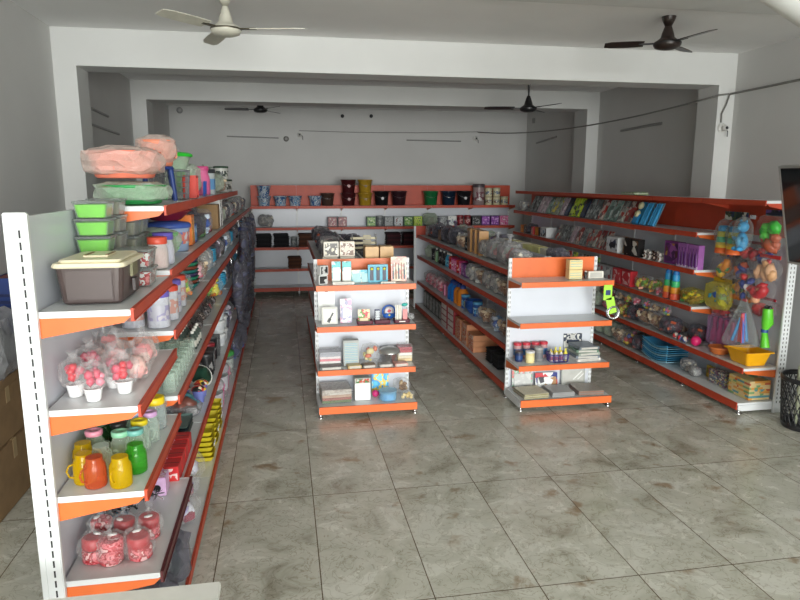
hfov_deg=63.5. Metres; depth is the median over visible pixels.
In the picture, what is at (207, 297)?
card
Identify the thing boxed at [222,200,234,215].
goods
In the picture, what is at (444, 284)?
carton
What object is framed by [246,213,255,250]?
bundle
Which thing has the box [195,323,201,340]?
bottle
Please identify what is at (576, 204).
card
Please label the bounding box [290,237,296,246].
canister
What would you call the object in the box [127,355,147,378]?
goods
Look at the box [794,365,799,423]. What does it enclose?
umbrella
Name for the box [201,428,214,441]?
tray
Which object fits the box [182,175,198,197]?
frame
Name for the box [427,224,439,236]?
goods
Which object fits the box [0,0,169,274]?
wall
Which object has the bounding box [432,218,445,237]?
goods
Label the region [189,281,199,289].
bowl
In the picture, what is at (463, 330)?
carton
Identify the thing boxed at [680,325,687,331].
goods
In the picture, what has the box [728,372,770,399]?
boxes
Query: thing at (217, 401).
tray
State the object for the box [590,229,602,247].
card
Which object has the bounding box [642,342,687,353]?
tray
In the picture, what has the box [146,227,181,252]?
basin
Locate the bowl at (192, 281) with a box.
[188,278,198,284]
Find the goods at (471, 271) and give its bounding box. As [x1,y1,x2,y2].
[465,262,484,279]
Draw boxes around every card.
[187,322,200,330]
[190,315,202,321]
[190,318,202,328]
[194,310,205,319]
[197,307,208,318]
[199,304,210,312]
[201,301,212,308]
[203,298,213,304]
[205,295,215,303]
[318,291,334,320]
[332,261,340,282]
[340,298,351,322]
[342,261,351,280]
[351,270,360,282]
[360,270,367,281]
[372,373,388,392]
[391,256,406,280]
[512,370,531,387]
[529,196,539,211]
[533,196,543,211]
[535,372,556,386]
[537,196,547,212]
[541,196,551,212]
[546,197,556,213]
[550,197,560,213]
[555,197,565,214]
[555,224,564,239]
[559,198,570,214]
[559,225,569,240]
[564,198,575,215]
[564,225,574,241]
[564,333,581,350]
[569,198,581,216]
[569,226,579,242]
[574,198,586,216]
[574,227,585,243]
[579,228,590,244]
[580,199,592,217]
[585,199,598,218]
[585,229,596,245]
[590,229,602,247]
[591,199,604,218]
[596,230,608,248]
[597,200,611,219]
[602,231,614,249]
[603,200,617,220]
[610,201,624,221]
[617,201,632,222]
[624,201,639,222]
[725,303,748,318]
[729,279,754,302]
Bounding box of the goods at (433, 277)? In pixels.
[429,275,440,285]
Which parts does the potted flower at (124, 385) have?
pot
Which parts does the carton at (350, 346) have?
printed panel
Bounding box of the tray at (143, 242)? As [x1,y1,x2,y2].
[140,235,147,245]
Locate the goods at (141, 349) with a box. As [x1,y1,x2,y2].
[132,343,152,365]
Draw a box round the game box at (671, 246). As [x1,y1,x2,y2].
[664,240,685,264]
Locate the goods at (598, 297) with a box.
[595,291,603,304]
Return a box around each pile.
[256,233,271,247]
[273,233,288,246]
[287,256,301,267]
[298,233,313,246]
[385,232,401,244]
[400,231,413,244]
[485,346,503,363]
[492,351,504,369]
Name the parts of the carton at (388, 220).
printed panel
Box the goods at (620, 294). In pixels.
[615,292,624,298]
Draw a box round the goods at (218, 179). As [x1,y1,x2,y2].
[202,164,223,191]
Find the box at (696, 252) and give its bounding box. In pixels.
[686,244,704,269]
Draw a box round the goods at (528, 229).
[526,223,537,232]
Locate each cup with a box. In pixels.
[191,385,206,401]
[193,379,208,395]
[714,211,736,252]
[714,247,725,252]
[715,242,726,247]
[716,237,727,241]
[717,231,728,236]
[718,225,729,230]
[725,212,748,254]
[725,249,740,254]
[726,243,735,248]
[727,238,734,243]
[728,232,738,237]
[729,226,740,232]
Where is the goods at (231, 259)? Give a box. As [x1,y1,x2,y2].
[229,258,233,274]
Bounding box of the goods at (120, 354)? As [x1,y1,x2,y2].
[108,347,129,361]
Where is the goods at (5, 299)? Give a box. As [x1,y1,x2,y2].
[0,273,14,335]
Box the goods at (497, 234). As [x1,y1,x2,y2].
[495,234,510,241]
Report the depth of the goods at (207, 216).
5.77 m
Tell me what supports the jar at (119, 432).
on the shelving at (51, 334)
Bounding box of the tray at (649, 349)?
[642,344,687,356]
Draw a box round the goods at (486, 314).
[478,306,495,321]
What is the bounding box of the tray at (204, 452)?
[196,443,215,456]
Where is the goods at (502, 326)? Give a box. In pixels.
[497,319,505,336]
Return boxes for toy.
[382,305,394,318]
[731,215,755,251]
[760,305,773,347]
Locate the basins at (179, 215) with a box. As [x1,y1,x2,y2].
[149,208,191,220]
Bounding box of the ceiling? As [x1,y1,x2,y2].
[11,0,799,112]
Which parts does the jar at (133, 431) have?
lid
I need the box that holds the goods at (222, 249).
[217,236,224,254]
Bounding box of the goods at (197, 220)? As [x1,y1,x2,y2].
[187,210,206,236]
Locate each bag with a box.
[704,276,732,310]
[712,299,731,317]
[715,253,732,277]
[729,272,749,294]
[730,298,747,342]
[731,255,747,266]
[734,258,750,278]
[738,268,754,299]
[739,240,761,261]
[749,279,775,303]
[751,297,775,315]
[753,253,780,281]
[755,248,772,263]
[759,210,782,253]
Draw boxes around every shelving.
[1,191,254,599]
[250,185,514,296]
[307,233,357,368]
[313,257,416,418]
[333,231,362,257]
[409,225,466,308]
[415,228,546,389]
[447,228,550,256]
[504,256,614,411]
[513,191,796,413]
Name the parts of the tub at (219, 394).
lid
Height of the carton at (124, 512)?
0.061 m
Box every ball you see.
[372,390,378,396]
[682,336,688,341]
[690,336,700,345]
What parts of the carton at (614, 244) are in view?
printed panel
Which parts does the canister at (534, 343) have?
lid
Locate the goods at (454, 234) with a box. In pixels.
[448,222,463,244]
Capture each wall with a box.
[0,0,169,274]
[168,105,526,288]
[523,37,799,395]
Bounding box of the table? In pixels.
[45,582,220,599]
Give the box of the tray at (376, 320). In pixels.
[373,318,389,323]
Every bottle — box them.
[164,338,173,348]
[176,332,184,349]
[182,329,186,346]
[183,328,188,343]
[188,331,196,349]
[190,328,198,345]
[193,325,199,342]
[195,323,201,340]
[447,279,455,298]
[450,281,458,301]
[454,283,461,303]
[457,285,468,305]
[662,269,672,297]
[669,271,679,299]
[677,246,679,264]
[680,247,682,264]
[683,247,685,265]
[688,248,690,266]
[691,249,693,266]
[694,249,696,267]
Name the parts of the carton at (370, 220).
printed panel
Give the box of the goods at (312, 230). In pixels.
[311,226,329,239]
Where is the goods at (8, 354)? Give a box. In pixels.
[0,306,17,380]
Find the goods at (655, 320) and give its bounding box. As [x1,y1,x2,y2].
[648,314,666,327]
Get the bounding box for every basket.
[148,170,189,198]
[546,350,569,362]
[780,369,799,431]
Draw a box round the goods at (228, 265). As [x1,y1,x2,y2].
[224,263,230,279]
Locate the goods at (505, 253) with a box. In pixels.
[496,234,522,263]
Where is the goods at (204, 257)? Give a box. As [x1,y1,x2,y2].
[197,247,213,270]
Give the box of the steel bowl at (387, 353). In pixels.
[379,346,399,363]
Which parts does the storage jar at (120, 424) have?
lid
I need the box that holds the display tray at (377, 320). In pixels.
[373,309,389,323]
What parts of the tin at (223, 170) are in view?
lid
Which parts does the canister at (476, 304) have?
lid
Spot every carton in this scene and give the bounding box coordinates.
[0,369,24,447]
[0,426,30,522]
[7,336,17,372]
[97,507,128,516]
[163,458,181,481]
[167,449,185,472]
[171,440,188,461]
[175,432,191,452]
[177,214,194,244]
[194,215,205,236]
[194,223,196,241]
[196,204,219,228]
[199,213,211,232]
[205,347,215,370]
[208,200,220,211]
[212,334,220,355]
[220,212,221,226]
[316,265,327,274]
[316,275,327,284]
[322,241,338,256]
[322,256,337,258]
[328,217,336,226]
[338,217,346,226]
[339,241,354,256]
[339,256,354,258]
[342,338,358,365]
[353,374,369,383]
[354,382,369,400]
[363,245,378,257]
[366,216,375,225]
[378,245,392,257]
[384,216,392,225]
[393,216,402,225]
[403,216,412,225]
[413,216,421,225]
[424,290,427,307]
[427,292,430,309]
[429,294,433,311]
[432,297,436,315]
[435,250,439,261]
[436,299,440,317]
[437,216,446,225]
[438,229,443,240]
[439,302,440,319]
[441,302,447,310]
[441,307,447,316]
[441,313,446,322]
[441,318,446,328]
[443,283,449,295]
[447,216,456,224]
[447,232,455,243]
[447,312,455,322]
[447,318,455,328]
[447,324,454,334]
[448,307,458,315]
[455,322,460,330]
[455,327,461,335]
[455,332,460,340]
[456,316,465,324]
[461,263,468,275]
[461,321,477,329]
[461,326,478,335]
[461,332,467,340]
[461,337,467,346]
[464,264,473,277]
[467,228,477,251]
[467,343,486,352]
[468,331,491,341]
[468,337,496,346]
[471,216,480,224]
[472,229,481,253]
[477,230,488,255]
[481,215,489,224]
[489,215,498,224]
[499,215,507,224]
[531,226,535,234]
[540,227,557,237]
[565,269,581,278]
[566,259,582,269]
[597,263,609,276]
[604,265,617,279]
[606,236,633,252]
[612,267,625,283]
[621,269,637,286]
[624,238,636,255]
[631,239,644,257]
[706,365,715,376]
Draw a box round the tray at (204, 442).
[199,433,214,446]
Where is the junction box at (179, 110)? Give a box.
[176,107,182,112]
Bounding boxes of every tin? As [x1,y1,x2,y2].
[213,166,227,178]
[221,179,228,191]
[485,188,491,195]
[485,196,491,204]
[492,196,499,204]
[493,188,499,195]
[500,196,507,204]
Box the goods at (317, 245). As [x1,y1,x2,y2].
[316,233,336,250]
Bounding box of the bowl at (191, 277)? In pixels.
[187,274,198,280]
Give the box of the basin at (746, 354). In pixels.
[724,344,774,365]
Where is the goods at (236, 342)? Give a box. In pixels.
[233,322,247,349]
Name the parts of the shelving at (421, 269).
panel, header panel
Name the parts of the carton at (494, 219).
printed panel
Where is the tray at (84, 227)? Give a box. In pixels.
[76,221,113,234]
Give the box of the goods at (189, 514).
[183,501,194,522]
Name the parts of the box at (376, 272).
dark handle, dark handle, dark handle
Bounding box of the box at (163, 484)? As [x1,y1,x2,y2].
[153,470,169,495]
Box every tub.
[146,220,190,251]
[213,319,225,333]
[214,379,223,406]
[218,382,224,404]
[219,332,225,346]
[221,363,228,389]
[226,349,233,368]
[379,387,396,401]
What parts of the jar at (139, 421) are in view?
lid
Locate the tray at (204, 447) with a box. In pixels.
[198,438,214,451]
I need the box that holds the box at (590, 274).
[587,271,603,277]
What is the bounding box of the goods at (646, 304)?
[642,301,650,307]
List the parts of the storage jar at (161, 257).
lid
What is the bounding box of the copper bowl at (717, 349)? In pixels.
[708,344,728,354]
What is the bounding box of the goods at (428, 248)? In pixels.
[425,244,439,257]
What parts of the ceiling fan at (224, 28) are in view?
blade, blade, blade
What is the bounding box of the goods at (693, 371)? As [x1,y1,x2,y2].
[688,365,701,375]
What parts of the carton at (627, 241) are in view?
printed panel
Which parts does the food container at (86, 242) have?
lid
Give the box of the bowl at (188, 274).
[185,271,198,277]
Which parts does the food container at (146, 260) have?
lid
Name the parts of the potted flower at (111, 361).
pot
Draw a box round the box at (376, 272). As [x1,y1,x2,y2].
[368,264,387,282]
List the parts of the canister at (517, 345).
lid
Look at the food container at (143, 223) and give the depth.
3.65 m
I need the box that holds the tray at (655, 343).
[642,337,682,349]
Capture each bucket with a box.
[256,186,270,195]
[257,196,270,205]
[273,196,286,205]
[288,196,301,205]
[308,196,321,205]
[320,193,334,205]
[340,180,355,192]
[340,193,355,205]
[357,180,372,192]
[358,193,372,205]
[374,191,389,205]
[391,191,406,204]
[423,191,438,204]
[441,191,456,204]
[456,191,471,204]
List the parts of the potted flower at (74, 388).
pot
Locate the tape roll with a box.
[603,285,619,319]
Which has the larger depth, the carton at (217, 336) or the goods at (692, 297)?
the goods at (692, 297)
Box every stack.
[180,258,199,289]
[195,423,215,461]
[207,410,218,444]
[211,398,222,430]
[319,348,340,363]
[319,381,351,403]
[396,344,411,360]
[513,385,548,398]
[543,384,574,396]
[569,383,603,394]
[642,336,687,362]
[709,368,724,383]
[717,371,728,387]
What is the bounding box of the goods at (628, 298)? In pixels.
[624,295,631,301]
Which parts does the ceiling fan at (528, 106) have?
blade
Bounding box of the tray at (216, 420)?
[207,415,218,425]
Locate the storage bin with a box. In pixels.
[51,251,143,303]
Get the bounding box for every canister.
[122,313,144,328]
[147,290,170,328]
[169,284,178,320]
[172,278,181,311]
[175,274,186,306]
[192,169,215,194]
[199,351,213,374]
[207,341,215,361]
[210,337,216,359]
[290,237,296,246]
[376,216,382,225]
[431,248,438,259]
[439,251,446,263]
[442,253,446,265]
[449,256,456,268]
[451,257,459,269]
[454,258,461,271]
[456,259,464,272]
[457,215,462,224]
[459,260,467,273]
[461,294,470,307]
[464,215,470,224]
[473,184,484,204]
[473,301,482,316]
[475,268,484,282]
[513,342,521,357]
[515,350,522,361]
[522,341,530,357]
[525,349,534,363]
[531,341,539,349]
[534,346,543,361]
[540,341,547,357]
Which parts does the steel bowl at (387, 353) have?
domed lid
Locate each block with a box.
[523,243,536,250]
[531,245,547,253]
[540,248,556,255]
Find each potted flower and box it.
[64,363,84,397]
[80,350,100,380]
[83,367,104,401]
[105,356,119,388]
[111,360,133,393]
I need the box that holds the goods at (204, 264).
[197,260,207,275]
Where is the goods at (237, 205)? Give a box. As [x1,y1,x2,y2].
[224,198,238,212]
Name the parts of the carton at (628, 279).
printed panel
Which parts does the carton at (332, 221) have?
printed panel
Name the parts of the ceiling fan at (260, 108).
blade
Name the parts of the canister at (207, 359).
lid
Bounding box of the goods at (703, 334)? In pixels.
[687,323,708,340]
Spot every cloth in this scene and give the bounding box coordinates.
[567,348,599,355]
[567,351,599,358]
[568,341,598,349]
[568,355,600,361]
[569,345,598,352]
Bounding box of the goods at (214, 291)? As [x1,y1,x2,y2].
[207,279,221,296]
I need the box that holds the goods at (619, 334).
[611,327,627,340]
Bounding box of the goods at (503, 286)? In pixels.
[497,280,506,295]
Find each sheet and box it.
[561,369,585,384]
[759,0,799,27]
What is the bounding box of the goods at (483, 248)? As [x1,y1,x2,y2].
[478,239,495,256]
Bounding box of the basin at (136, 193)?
[93,181,172,204]
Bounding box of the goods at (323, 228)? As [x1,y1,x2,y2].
[313,228,332,242]
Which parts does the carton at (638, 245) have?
printed panel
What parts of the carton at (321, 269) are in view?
printed panel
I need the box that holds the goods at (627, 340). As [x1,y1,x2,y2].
[623,331,639,344]
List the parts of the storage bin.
lid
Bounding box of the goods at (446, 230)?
[440,220,455,241]
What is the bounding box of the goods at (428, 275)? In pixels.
[426,273,435,282]
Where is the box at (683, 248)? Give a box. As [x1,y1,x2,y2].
[676,243,689,267]
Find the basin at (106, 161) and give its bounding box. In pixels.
[80,145,166,177]
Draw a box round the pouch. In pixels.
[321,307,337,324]
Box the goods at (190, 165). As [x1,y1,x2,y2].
[165,163,201,194]
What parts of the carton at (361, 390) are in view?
printed panel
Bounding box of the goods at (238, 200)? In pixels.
[224,198,240,211]
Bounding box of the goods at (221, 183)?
[217,180,226,191]
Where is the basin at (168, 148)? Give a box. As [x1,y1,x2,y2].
[135,134,176,165]
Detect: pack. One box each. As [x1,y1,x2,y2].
[203,181,206,195]
[631,202,648,224]
[639,202,656,225]
[647,203,665,226]
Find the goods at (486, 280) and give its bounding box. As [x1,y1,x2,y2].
[482,270,502,288]
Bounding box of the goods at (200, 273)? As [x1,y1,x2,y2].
[197,264,202,277]
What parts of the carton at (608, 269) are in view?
printed panel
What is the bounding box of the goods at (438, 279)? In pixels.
[433,277,444,287]
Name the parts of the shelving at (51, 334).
panel, shelf, shelf, shelf, panel, shelf, shelf, price rail, shelf, panel, price rail, price rail, shelf, price rail, shelf, shelf, price rail, shelf, price rail, shelf, shelf, price rail, price rail, price rail, shelf, shelf, price rail, shelf, shelf, shelf, price rail, price rail, price rail, shelf, price rail, shelf, price rail, shelf, shelf, price rail, price rail, price rail, price rail, shelf, shelf, price rail, price rail, shelf, price rail, price rail, shelf, price rail, shelf, price rail, shelf, shelf, price rail, shelf, shelf, price rail, price rail, price rail, shelf, price rail, shelf, price rail, shelf, price rail, shelf, price rail, shelf, price rail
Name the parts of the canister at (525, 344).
lid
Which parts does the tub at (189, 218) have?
printed panel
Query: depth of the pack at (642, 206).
8.09 m
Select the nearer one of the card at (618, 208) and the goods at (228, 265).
the goods at (228, 265)
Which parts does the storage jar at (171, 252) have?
lid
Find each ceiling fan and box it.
[155,0,305,44]
[224,105,279,112]
[484,85,560,112]
[604,15,717,52]
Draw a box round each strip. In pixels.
[91,107,108,117]
[92,123,119,134]
[227,136,278,138]
[406,140,460,141]
[536,136,556,143]
[620,122,661,131]
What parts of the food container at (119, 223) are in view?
lid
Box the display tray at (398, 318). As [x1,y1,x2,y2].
[393,303,409,322]
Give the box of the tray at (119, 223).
[110,218,125,230]
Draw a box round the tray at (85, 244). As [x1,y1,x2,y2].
[77,238,114,251]
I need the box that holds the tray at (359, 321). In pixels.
[356,319,372,324]
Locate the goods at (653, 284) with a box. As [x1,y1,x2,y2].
[648,279,662,291]
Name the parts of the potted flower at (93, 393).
pot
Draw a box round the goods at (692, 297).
[680,288,706,304]
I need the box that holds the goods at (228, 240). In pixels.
[222,230,230,246]
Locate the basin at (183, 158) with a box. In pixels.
[172,152,192,168]
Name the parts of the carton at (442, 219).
printed panel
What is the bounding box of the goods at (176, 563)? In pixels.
[156,531,191,586]
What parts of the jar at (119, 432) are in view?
lid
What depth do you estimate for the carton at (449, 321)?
9.01 m
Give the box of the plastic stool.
[142,166,177,200]
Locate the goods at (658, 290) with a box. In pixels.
[656,287,662,294]
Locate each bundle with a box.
[230,257,244,312]
[235,288,243,323]
[236,221,248,266]
[237,250,248,296]
[241,277,248,307]
[242,216,252,257]
[242,243,251,284]
[245,266,251,293]
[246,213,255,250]
[248,236,254,272]
[251,256,255,281]
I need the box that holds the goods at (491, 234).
[489,230,498,238]
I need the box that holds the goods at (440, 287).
[437,280,447,291]
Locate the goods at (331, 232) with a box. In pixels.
[316,230,334,243]
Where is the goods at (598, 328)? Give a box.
[594,326,606,331]
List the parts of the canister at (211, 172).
lid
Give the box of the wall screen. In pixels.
[778,164,799,264]
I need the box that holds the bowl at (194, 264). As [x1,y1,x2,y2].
[187,261,197,266]
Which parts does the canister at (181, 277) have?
lid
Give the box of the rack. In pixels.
[350,234,376,253]
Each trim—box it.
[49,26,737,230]
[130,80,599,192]
[502,0,779,14]
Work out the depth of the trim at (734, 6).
5.27 m
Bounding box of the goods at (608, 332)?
[604,321,622,336]
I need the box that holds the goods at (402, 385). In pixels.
[399,380,407,389]
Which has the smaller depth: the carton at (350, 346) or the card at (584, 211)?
the carton at (350, 346)
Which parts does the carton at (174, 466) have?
printed panel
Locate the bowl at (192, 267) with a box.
[183,264,197,270]
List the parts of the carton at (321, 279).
printed panel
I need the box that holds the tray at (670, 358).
[642,350,681,362]
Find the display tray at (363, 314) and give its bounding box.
[356,309,372,324]
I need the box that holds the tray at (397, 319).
[393,317,409,322]
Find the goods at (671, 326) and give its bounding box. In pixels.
[659,315,682,333]
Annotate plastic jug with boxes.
[194,166,210,194]
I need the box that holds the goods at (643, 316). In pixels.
[637,310,654,324]
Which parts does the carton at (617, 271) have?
printed panel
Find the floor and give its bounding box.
[0,289,799,599]
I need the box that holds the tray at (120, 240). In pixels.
[113,234,126,247]
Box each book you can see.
[710,368,724,372]
[718,371,728,376]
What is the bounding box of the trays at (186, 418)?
[178,413,192,431]
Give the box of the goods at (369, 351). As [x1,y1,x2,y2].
[363,346,376,360]
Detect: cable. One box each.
[299,130,477,132]
[478,93,728,133]
[720,94,729,122]
[730,79,799,94]
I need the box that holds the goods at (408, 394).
[401,391,412,398]
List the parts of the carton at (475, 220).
printed panel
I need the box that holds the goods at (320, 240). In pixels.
[318,236,339,254]
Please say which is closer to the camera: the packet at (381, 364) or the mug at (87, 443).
the mug at (87, 443)
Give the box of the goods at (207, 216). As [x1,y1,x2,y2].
[204,214,210,233]
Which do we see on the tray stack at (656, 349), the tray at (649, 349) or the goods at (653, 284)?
the tray at (649, 349)
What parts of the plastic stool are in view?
seat, leg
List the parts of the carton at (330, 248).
printed panel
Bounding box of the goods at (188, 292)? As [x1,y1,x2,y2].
[185,278,192,297]
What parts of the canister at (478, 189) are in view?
lid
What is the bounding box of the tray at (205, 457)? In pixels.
[195,448,215,461]
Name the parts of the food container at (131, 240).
lid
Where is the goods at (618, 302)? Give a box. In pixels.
[615,300,623,310]
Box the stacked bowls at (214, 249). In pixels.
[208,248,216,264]
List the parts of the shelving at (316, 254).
shelf, shelf, shelf, shelf, price rail, shelf, shelf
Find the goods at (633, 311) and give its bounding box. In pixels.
[627,303,647,319]
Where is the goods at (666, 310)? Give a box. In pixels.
[662,307,669,314]
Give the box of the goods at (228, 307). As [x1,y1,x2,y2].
[224,305,231,320]
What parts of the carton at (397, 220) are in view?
printed panel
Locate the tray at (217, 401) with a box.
[211,398,220,408]
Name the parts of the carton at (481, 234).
printed panel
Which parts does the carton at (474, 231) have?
printed panel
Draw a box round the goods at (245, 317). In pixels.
[240,310,250,328]
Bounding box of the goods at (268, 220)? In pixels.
[258,214,273,226]
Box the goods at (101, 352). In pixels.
[90,347,107,368]
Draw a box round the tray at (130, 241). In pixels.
[125,237,140,245]
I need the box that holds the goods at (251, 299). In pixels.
[244,295,253,312]
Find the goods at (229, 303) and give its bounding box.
[226,298,234,313]
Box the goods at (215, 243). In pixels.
[211,241,219,258]
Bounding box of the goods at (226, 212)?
[223,202,230,219]
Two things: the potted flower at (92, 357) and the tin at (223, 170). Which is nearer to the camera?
the potted flower at (92, 357)
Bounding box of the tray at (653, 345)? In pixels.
[643,340,685,351]
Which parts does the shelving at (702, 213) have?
price rail, price rail, price rail, header panel, panel, price rail, price rail, price rail, panel, header panel, price rail, price rail, price rail, shelf, panel, header panel, price rail, price rail, price rail, price rail, price rail, shelf, shelf, panel, price rail, header panel, price rail, shelf, price rail, price rail, price rail, price rail, shelf, shelf, shelf, panel, header panel, price rail, price rail, price rail, price rail, shelf, price rail, shelf, price rail, shelf, shelf, shelf, panel, header panel, price rail, price rail, shelf, shelf, price rail, shelf, panel, header panel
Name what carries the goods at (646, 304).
on the goods at (643, 316)
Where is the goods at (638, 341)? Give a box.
[631,334,648,350]
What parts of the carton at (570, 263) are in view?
printed panel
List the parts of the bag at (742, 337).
skipping rope handle, skipping rope handle, skipping rope handle, skipping rope handle, skipping rope handle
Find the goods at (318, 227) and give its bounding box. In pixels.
[313,227,329,240]
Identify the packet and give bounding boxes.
[319,363,342,370]
[333,281,353,284]
[346,363,361,368]
[361,362,375,368]
[377,361,392,367]
[381,281,395,283]
[393,361,407,366]
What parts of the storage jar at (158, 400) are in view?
lid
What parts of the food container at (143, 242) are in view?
lid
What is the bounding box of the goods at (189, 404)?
[164,391,202,415]
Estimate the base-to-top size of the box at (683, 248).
0.260 m
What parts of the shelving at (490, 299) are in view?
price rail, price rail, price rail, price rail, shelf, shelf, shelf, shelf, price rail, price rail, price rail, shelf, price rail, shelf, shelf, shelf, panel, price rail, price rail, shelf, price rail, price rail, shelf, shelf, shelf, panel, price rail, price rail, price rail, price rail, shelf, shelf, panel, shelf, shelf, price rail, shelf, price rail, price rail, shelf, price rail, shelf, shelf, panel, panel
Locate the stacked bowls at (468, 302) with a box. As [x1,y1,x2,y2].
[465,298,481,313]
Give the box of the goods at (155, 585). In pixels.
[128,572,178,590]
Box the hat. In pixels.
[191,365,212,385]
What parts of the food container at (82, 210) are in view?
lid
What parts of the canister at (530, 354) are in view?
lid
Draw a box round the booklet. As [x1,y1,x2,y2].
[621,192,647,194]
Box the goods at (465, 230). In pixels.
[461,225,473,232]
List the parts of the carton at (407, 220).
printed panel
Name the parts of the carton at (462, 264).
printed panel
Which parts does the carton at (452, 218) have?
printed panel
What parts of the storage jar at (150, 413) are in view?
lid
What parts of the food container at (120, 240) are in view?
lid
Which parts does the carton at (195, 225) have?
printed panel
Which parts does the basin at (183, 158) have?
lid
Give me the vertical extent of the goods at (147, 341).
0.191 m
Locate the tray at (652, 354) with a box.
[642,348,687,360]
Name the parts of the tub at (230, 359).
lid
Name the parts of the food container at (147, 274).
lid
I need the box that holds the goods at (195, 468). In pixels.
[191,460,198,474]
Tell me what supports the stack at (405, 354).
on the shelving at (363, 295)
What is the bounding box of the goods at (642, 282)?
[635,276,649,288]
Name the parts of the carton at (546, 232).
printed panel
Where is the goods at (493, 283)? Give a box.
[489,273,507,293]
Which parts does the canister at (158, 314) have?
lid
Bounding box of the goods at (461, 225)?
[456,224,467,229]
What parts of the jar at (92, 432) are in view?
lid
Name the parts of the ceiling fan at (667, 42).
blade, blade, blade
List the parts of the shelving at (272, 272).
header panel, price rail, price rail, shelf, panel, price rail, price rail, price rail, shelf, shelf, price rail, shelf, price rail, header panel, panel, price rail, price rail, header panel, panel, shelf, price rail, price rail, price rail, price rail, header panel, panel, price rail, header panel, panel, price rail, panel, header panel, price rail, price rail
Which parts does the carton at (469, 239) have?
printed panel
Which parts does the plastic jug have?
lid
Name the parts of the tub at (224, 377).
lid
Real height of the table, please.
0.750 m
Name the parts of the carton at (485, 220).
printed panel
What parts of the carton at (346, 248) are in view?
printed panel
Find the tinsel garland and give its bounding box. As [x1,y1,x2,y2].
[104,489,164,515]
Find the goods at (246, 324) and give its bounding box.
[236,318,247,338]
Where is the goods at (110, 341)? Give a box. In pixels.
[101,334,123,352]
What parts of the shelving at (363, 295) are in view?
header panel, panel, shelf, shelf, shelf, price rail, price rail, shelf, price rail, price rail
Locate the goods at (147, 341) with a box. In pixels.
[141,338,156,359]
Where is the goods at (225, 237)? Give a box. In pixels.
[223,235,227,250]
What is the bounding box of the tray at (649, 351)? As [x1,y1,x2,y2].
[642,346,687,358]
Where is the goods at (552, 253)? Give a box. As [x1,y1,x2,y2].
[546,247,569,256]
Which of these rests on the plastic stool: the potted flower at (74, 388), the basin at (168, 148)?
the basin at (168, 148)
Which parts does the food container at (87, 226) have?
lid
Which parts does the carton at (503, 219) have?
printed panel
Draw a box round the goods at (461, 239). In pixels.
[456,235,467,246]
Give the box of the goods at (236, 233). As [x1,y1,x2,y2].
[232,224,237,236]
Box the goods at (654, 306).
[649,304,661,310]
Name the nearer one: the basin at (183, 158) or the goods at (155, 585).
the goods at (155, 585)
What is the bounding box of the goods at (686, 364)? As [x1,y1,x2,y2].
[680,357,696,370]
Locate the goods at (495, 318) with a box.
[491,315,505,331]
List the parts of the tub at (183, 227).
lid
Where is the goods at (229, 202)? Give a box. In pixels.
[222,201,232,216]
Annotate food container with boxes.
[71,200,114,217]
[72,217,116,234]
[74,234,117,251]
[85,198,126,214]
[110,214,127,230]
[111,230,128,247]
[112,246,156,266]
[124,219,141,234]
[125,234,142,245]
[138,231,150,245]
[139,219,146,231]
[139,264,157,285]
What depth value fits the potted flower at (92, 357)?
2.93 m
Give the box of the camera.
[718,123,728,136]
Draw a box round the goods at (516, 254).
[510,248,532,257]
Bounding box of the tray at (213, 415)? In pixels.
[207,410,217,421]
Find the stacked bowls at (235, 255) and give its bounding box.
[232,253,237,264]
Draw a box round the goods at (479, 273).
[476,270,491,284]
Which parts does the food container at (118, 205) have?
lid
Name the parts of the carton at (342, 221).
printed panel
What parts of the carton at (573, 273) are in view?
printed panel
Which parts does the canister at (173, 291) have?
lid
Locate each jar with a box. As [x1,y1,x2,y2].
[81,531,105,564]
[84,427,111,458]
[90,514,112,534]
[98,533,123,566]
[109,420,135,453]
[112,515,134,543]
[126,528,152,561]
[138,511,160,540]
[145,394,166,428]
[147,236,168,268]
[152,232,174,264]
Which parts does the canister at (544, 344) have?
lid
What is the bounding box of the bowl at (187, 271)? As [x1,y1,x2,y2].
[180,268,198,274]
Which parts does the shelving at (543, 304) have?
panel, header panel, shelf, shelf, shelf, shelf, price rail, price rail, price rail, price rail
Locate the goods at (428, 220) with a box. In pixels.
[422,213,437,225]
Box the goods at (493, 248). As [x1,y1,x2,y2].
[485,231,508,259]
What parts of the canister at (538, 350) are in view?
lid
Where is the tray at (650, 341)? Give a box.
[643,336,677,347]
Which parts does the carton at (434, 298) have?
printed panel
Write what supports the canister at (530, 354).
on the shelving at (543, 304)
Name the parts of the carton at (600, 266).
printed panel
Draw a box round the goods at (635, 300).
[633,297,640,304]
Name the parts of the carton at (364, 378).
printed panel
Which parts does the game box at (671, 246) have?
printed panel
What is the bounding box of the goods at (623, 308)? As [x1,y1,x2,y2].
[619,303,633,316]
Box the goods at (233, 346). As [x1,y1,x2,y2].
[230,331,241,358]
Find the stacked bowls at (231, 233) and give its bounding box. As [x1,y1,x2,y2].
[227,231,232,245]
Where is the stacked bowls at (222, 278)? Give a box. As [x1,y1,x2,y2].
[217,271,225,289]
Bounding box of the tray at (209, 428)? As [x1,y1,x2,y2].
[202,423,213,436]
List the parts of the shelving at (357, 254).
panel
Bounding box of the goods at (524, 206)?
[519,200,529,210]
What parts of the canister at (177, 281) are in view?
lid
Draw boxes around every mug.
[66,450,96,485]
[72,440,101,473]
[79,453,107,489]
[87,425,108,453]
[102,424,125,444]
[109,453,132,488]
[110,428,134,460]
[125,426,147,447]
[125,440,147,474]
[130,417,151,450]
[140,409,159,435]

